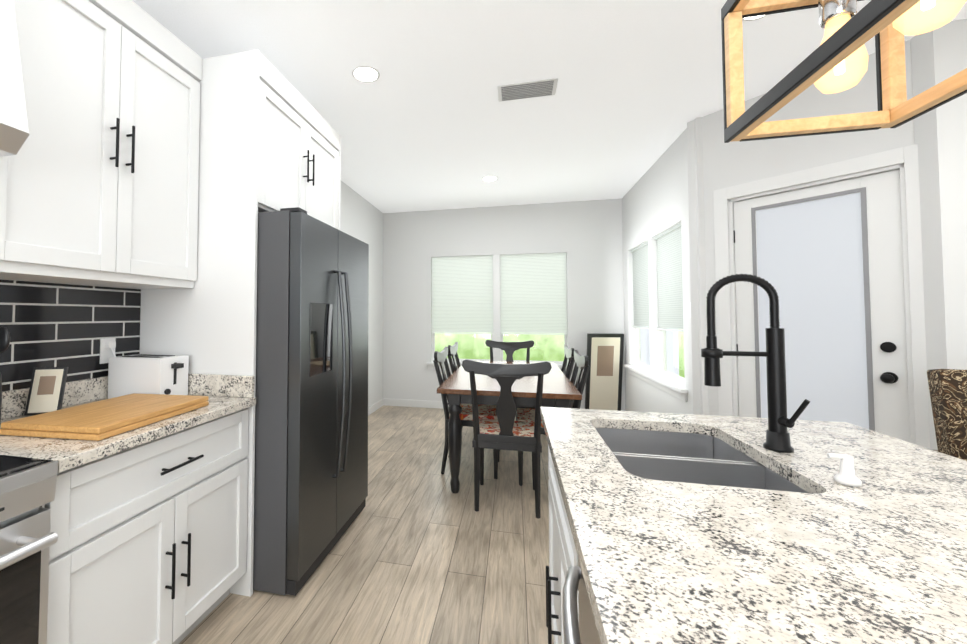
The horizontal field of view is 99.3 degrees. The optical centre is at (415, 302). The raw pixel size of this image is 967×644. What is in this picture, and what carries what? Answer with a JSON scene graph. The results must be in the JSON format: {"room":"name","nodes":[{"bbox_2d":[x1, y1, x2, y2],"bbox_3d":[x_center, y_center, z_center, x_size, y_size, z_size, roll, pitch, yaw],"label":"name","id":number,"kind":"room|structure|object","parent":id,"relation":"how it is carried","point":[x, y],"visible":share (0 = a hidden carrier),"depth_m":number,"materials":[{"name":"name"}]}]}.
{"room":"dining room and kitchen","nodes":[
{"label":"dining room and kitchen","id":0,"kind":"room"},
{"bbox_2d":[340,180,382,406],"bbox_3d":[-1.546,-0.046,1.758,0.120,2.800,8.840,0,-2,14],"label":"wall","id":1,"kind":"structure","parent":0,"point":[361,218],"depth_m":5.46,"materials":[{"name":"white paint"}]},
{"bbox_2d":[0,0,29,156],"bbox_3d":[-1.427,-0.837,0.837,0.554,0.839,0.754,0,-2,14],"label":"range hood","id":2,"kind":"object","parent":1,"relation":"attached to","point":[14,132],"visible":1,"depth_m":1.11,"materials":[{"name":"white painted wood"},{"name":"natural wood trim"}]},
{"bbox_2d":[0,280,140,390],"bbox_3d":[-1.692,-0.024,0.887,0.006,0.900,2.439,0,-2,14],"label":"tile backsplash","id":3,"kind":"structure","parent":1,"relation":"attached to","point":[70,326],"depth_m":1.72,"materials":[{"name":"black tile"}]},
{"bbox_2d":[100,338,115,363],"bbox_3d":[-1.415,0.266,1.906,0.048,0.193,0.098,0,-2,14],"label":"electrical outlet plate","id":4,"kind":"object","parent":3,"relation":"attached to","point":[107,347],"visible":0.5,"depth_m":1.89,"materials":[{"name":"white plastic"}]},
{"bbox_2d":[0,0,201,288],"bbox_3d":[-1.318,-0.655,1.637,0.386,1.150,0.840,0,-2,14],"label":"upper cabinet","id":5,"kind":"object","parent":1,"relation":"attached to","point":[99,177],"visible":0.98,"depth_m":1.54,"materials":[{"name":"white wood"}]},
{"bbox_2d":[258,53,339,228],"bbox_3d":[-0.953,-0.827,2.490,0.696,0.750,0.930,0,-2,14],"label":"upper cabinet","id":6,"kind":"object","parent":1,"relation":"attached to","point":[299,147],"visible":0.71,"depth_m":2.29,"materials":[{"name":"white wood"}]},
{"bbox_2d":[179,405,553,643],"bbox_3d":[1.831,1.357,0.891,7.070,0.060,8.840,0,-2,14],"label":"floor","id":7,"kind":"structure","parent":0,"point":[420,552],"depth_m":2.12,"materials":[{"name":"brown wood"}]},
{"bbox_2d":[0,455,57,643],"bbox_3d":[-1.326,0.854,0.757,0.742,0.895,0.756,0,-2,14],"label":"range","id":8,"kind":"object","parent":7,"relation":"on","point":[27,491],"visible":1,"depth_m":1.00,"materials":[{"name":"silver metal"}]},
{"bbox_2d":[40,408,248,643],"bbox_3d":[-1.173,0.909,1.548,0.686,0.878,0.844,0,-2,14],"label":"base cabinet","id":9,"kind":"object","parent":7,"relation":"on","point":[149,546],"visible":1,"depth_m":1.39,"materials":[{"name":"white wood"}]},
{"bbox_2d":[0,373,255,472],"bbox_3d":[-1.174,0.401,1.565,0.684,0.135,0.846,0,-2,14],"label":"countertop","id":10,"kind":"structure","parent":9,"relation":"on","point":[227,394],"depth_m":1.52,"materials":[{"name":"stone"}]},
{"bbox_2d":[0,326,9,422],"bbox_3d":[-1.464,0.207,1.320,0.280,0.433,0.171,0,-2,14],"label":"utensil crock","id":11,"kind":"object","parent":10,"relation":"on","point":[4,338],"visible":1,"depth_m":1.32,"materials":[{"name":"black"}]},
{"bbox_2d":[24,367,68,415],"bbox_3d":[-1.420,0.342,1.565,0.110,0.177,0.055,0,-2,-14],"label":"photo frame","id":12,"kind":"object","parent":10,"relation":"on","point":[47,390],"visible":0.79,"depth_m":1.56,"materials":[{"name":"black paint"}]},
{"bbox_2d":[0,393,208,440],"bbox_3d":[-1.104,0.411,1.510,0.380,0.038,0.505,0,-2,10],"label":"cutting board","id":13,"kind":"object","parent":10,"relation":"on","point":[101,419],"visible":1,"depth_m":1.38,"materials":[{"name":"brown wood"}]},
{"bbox_2d":[108,354,188,398],"bbox_3d":[-1.236,0.347,1.902,0.318,0.191,0.160,0,-2,14],"label":"toaster","id":14,"kind":"object","parent":10,"relation":"on","point":[149,374],"visible":0.96,"depth_m":1.84,"materials":[{"name":"white plastic"}]},
{"bbox_2d":[140,49,259,596],"bbox_3d":[-1.081,0.072,2.002,0.663,2.580,0.020,0,-2,14],"label":"panel","id":15,"kind":"object","parent":7,"relation":"on","point":[207,323],"visible":0.48,"depth_m":1.97,"materials":[{"name":"white"}]},
{"bbox_2d":[253,207,368,595],"bbox_3d":[-0.810,0.464,2.412,0.934,1.800,0.910,0,-2,14],"label":"fridge","id":16,"kind":"object","parent":7,"relation":"on","point":[311,456],"visible":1,"depth_m":1.95,"materials":[{"name":"grey metal"}]},
{"bbox_2d":[338,135,340,229],"bbox_3d":[-0.856,0.103,2.926,0.663,2.580,0.020,0,-2,14],"label":"panel","id":17,"kind":"object","parent":7,"relation":"on","point":[339,201],"visible":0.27,"depth_m":2.87,"materials":[{"name":"white wood"}]},
{"bbox_2d":[448,342,462,427],"bbox_3d":[0.621,0.933,4.165,0.530,1.007,0.570,0,-2,14],"label":"dining chair","id":18,"kind":"object","parent":7,"relation":"on","point":[452,350],"visible":0.29,"depth_m":4.17,"materials":[{"name":"black paint"}]},
{"bbox_2d":[433,347,499,478],"bbox_3d":[0.455,0.910,3.485,0.530,1.007,0.570,0,-2,14],"label":"dining chair","id":19,"kind":"object","parent":7,"relation":"on","point":[484,411],"visible":0.52,"depth_m":3.32,"materials":[{"name":"black paint"}]},
{"bbox_2d":[462,359,551,518],"bbox_3d":[0.642,0.889,2.853,0.570,1.007,0.530,0,-2,14],"label":"dining chair","id":20,"kind":"object","parent":7,"relation":"on","point":[505,431],"visible":1,"depth_m":2.67,"materials":[{"name":"black paint"}]},
{"bbox_2d":[485,340,533,361],"bbox_3d":[1.064,0.947,4.592,0.570,1.007,0.530,0,-2,14],"label":"dining chair","id":21,"kind":"object","parent":7,"relation":"on","point":[509,348],"visible":0.35,"depth_m":4.81,"materials":[{"name":"black paint"}]},
{"bbox_2d":[437,360,581,493],"bbox_3d":[0.852,1.033,3.714,0.980,0.772,1.900,0,-2,14],"label":"dining table","id":22,"kind":"object","parent":7,"relation":"on","point":[560,390],"visible":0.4,"depth_m":2.95,"materials":[{"name":"brown wood"}]},
{"bbox_2d":[516,344,574,411],"bbox_3d":[1.244,0.925,3.932,0.530,1.007,0.570,0,-2,14],"label":"dining chair","id":23,"kind":"object","parent":7,"relation":"on","point":[566,369],"visible":0.31,"depth_m":3.77,"materials":[{"name":"black paint"}]},
{"bbox_2d":[516,350,589,485],"bbox_3d":[1.078,0.902,3.252,0.530,1.007,0.570,0,-2,14],"label":"dining chair","id":24,"kind":"object","parent":7,"relation":"on","point":[528,415],"visible":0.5,"depth_m":3.12,"materials":[{"name":"black paint"}]},
{"bbox_2d":[546,445,565,643],"bbox_3d":[0.743,0.897,1.183,0.615,0.878,0.816,0,-2,14],"label":"base cabinet","id":25,"kind":"object","parent":7,"relation":"on","point":[556,570],"depth_m":1.30,"materials":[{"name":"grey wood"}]},
{"bbox_2d":[540,407,966,643],"bbox_3d":[0.707,0.504,0.230,1.050,0.229,2.770,0,-2,14],"label":"countertop","id":26,"kind":"structure","parent":25,"relation":"on","point":[697,529],"depth_m":0.72,"materials":[{"name":"stone"}]},
{"bbox_2d":[701,274,809,452],"bbox_3d":[0.955,0.166,1.160,0.222,0.504,0.114,0,-2,14],"label":"faucet","id":27,"kind":"object","parent":26,"relation":"on","point":[777,432],"visible":1,"depth_m":1.16,"materials":[{"name":"black metal"}]},
{"bbox_2d":[827,453,861,486],"bbox_3d":[0.976,0.379,0.926,0.057,0.064,0.044,0,-2,14],"label":"soap pump","id":28,"kind":"object","parent":26,"relation":"on","point":[845,475],"visible":0.96,"depth_m":0.92,"materials":[{"name":"white plastic"}]},
{"bbox_2d":[566,513,600,643],"bbox_3d":[0.577,0.875,0.502,0.615,0.878,0.742,0,-2,14],"label":"dishwasher","id":29,"kind":"object","parent":7,"relation":"on","point":[570,619],"depth_m":0.78,"materials":[{"name":"grey metal"}]},
{"bbox_2d":[585,333,623,410],"bbox_3d":[2.361,0.926,5.086,0.440,1.071,0.161,0,-2,2],"label":"picture","id":30,"kind":"object","parent":7,"relation":"on","point":[603,388],"visible":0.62,"depth_m":5.06,"materials":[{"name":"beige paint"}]},
{"bbox_2d":[927,369,966,460],"bbox_3d":[2.315,0.805,1.593,0.470,1.090,0.476,-1,-2,28],"label":"stool","id":31,"kind":"object","parent":7,"relation":"on","point":[948,391],"visible":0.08,"depth_m":1.55,"materials":[{"name":"wicker"}]},
{"bbox_2d":[383,198,624,409],"bbox_3d":[1.160,0.080,5.586,3.330,2.800,0.120,0,-2,14],"label":"wall","id":32,"kind":"structure","parent":0,"point":[587,235],"depth_m":5.60,"materials":[{"name":"white paint"}]},
{"bbox_2d":[368,398,624,415],"bbox_3d":[2.487,1.365,3.593,6.830,0.100,3.043,0,-2,14],"label":"baseboard","id":33,"kind":"structure","parent":32,"relation":"attached to","point":[403,403],"depth_m":5.73,"materials":[{"name":"white wood"}]},
{"bbox_2d":[426,251,573,369],"bbox_3d":[1.115,0.140,5.569,1.950,1.600,0.170,0,-2,14],"label":"window","id":34,"kind":"structure","parent":32,"relation":"in","point":[496,296],"depth_m":5.56,"materials":[{"name":"white"}]},
{"bbox_2d":[132,0,966,212],"bbox_3d":[1.831,-1.502,0.986,7.070,0.060,8.840,0,-2,14],"label":"ceiling","id":35,"kind":"structure","parent":0,"point":[426,120],"depth_m":2.54,"materials":[{"name":"white paint"}]},
{"bbox_2d":[352,66,379,82],"bbox_3d":[-0.309,-1.418,2.533,0.176,0.006,0.176,0,-2,14],"label":"recessed light","id":36,"kind":"object","parent":35,"relation":"in","point":[366,74],"visible":1,"depth_m":2.53,"materials":[{"name":"white plastic"}]},
{"bbox_2d":[482,176,497,181],"bbox_3d":[0.818,-1.354,4.460,0.176,0.006,0.176,0,-2,14],"label":"recessed light","id":37,"kind":"object","parent":35,"relation":"in","point":[490,178],"visible":1,"depth_m":4.45,"materials":[{"name":"white plastic"}]},
{"bbox_2d":[497,78,557,101],"bbox_3d":[0.743,-1.411,2.709,0.380,0.008,0.200,0,-2,14],"label":"ceiling vent","id":38,"kind":"object","parent":35,"relation":"in","point":[529,89],"visible":1,"depth_m":2.70,"materials":[{"name":"white metal"}]},
{"bbox_2d":[742,14,769,20],"bbox_3d":[1.689,-1.436,1.986,0.176,0.006,0.176,0,-2,14],"label":"recessed light","id":39,"kind":"object","parent":35,"relation":"in","point":[752,18],"visible":0.19,"depth_m":2.05,"materials":[{"name":"white plastic"}]},
{"bbox_2d":[721,0,966,142],"bbox_3d":[0.565,-0.900,0.244,0.250,1.189,1.000,0,-2,14],"label":"pendant light fixture","id":40,"kind":"object","parent":35,"relation":"hanging from","point":[833,61],"visible":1,"depth_m":0.65,"materials":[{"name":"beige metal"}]},
{"bbox_2d":[622,117,708,414],"bbox_3d":[2.447,0.031,4.085,0.120,2.800,2.190,0,-2,14],"label":"wall","id":41,"kind":"structure","parent":0,"point":[655,200],"depth_m":3.57,"materials":[{"name":"white paint"}]},
{"bbox_2d":[624,219,687,401],"bbox_3d":[2.432,0.083,4.129,0.170,1.500,1.750,0,-2,14],"label":"nook window","id":42,"kind":"structure","parent":41,"relation":"in","point":[655,284],"depth_m":4.07,"materials":[{"name":"white"}]},
{"bbox_2d":[689,302,690,317],"bbox_3d":[2.164,0.061,3.185,0.006,0.120,0.070,0,-2,14],"label":"light switch","id":43,"kind":"object","parent":41,"relation":"attached to","point":[689,309],"visible":0.48,"depth_m":3.20,"materials":[{"name":"white plastic"}]},
{"bbox_2d":[687,40,914,415],"bbox_3d":[2.501,-0.018,2.596,0.120,2.800,1.294,1,-2,-31],"label":"wall","id":44,"kind":"structure","parent":0,"point":[730,164],"depth_m":2.70,"materials":[{"name":"white paint"}]},
{"bbox_2d":[713,144,929,448],"bbox_3d":[2.521,0.273,2.537,0.138,2.215,1.050,1,-2,-31],"label":"door frame","id":45,"kind":"structure","parent":44,"relation":"attached to","point":[726,315],"depth_m":2.34,"materials":[{"name":"white wood"}]},
{"bbox_2d":[733,170,909,442],"bbox_3d":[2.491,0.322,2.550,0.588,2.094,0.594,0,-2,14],"label":"back door","id":46,"kind":"structure","parent":44,"relation":"in","point":[825,261],"depth_m":2.48,"materials":[{"name":"white"}]},
{"bbox_2d":[910,19,966,449],"bbox_3d":[4.127,-0.046,1.749,2.990,2.800,0.120,0,-2,14],"label":"wall","id":47,"kind":"structure","parent":0,"point":[939,55],"depth_m":2.06,"materials":[{"name":"white paint"}]},
{"label":"outside","id":48,"kind":"structure","parent":0,"visible":0},
{"bbox_2d":[435,332,563,360],"bbox_3d":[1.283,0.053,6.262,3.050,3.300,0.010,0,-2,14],"label":"garden","id":49,"kind":"object","parent":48,"point":[522,338],"depth_m":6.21,"materials":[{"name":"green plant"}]},
{"bbox_2d":[678,329,684,377],"bbox_3d":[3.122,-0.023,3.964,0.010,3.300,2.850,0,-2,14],"label":"garden","id":50,"kind":"object","parent":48,"point":[681,341],"depth_m":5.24,"materials":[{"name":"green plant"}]}
]}

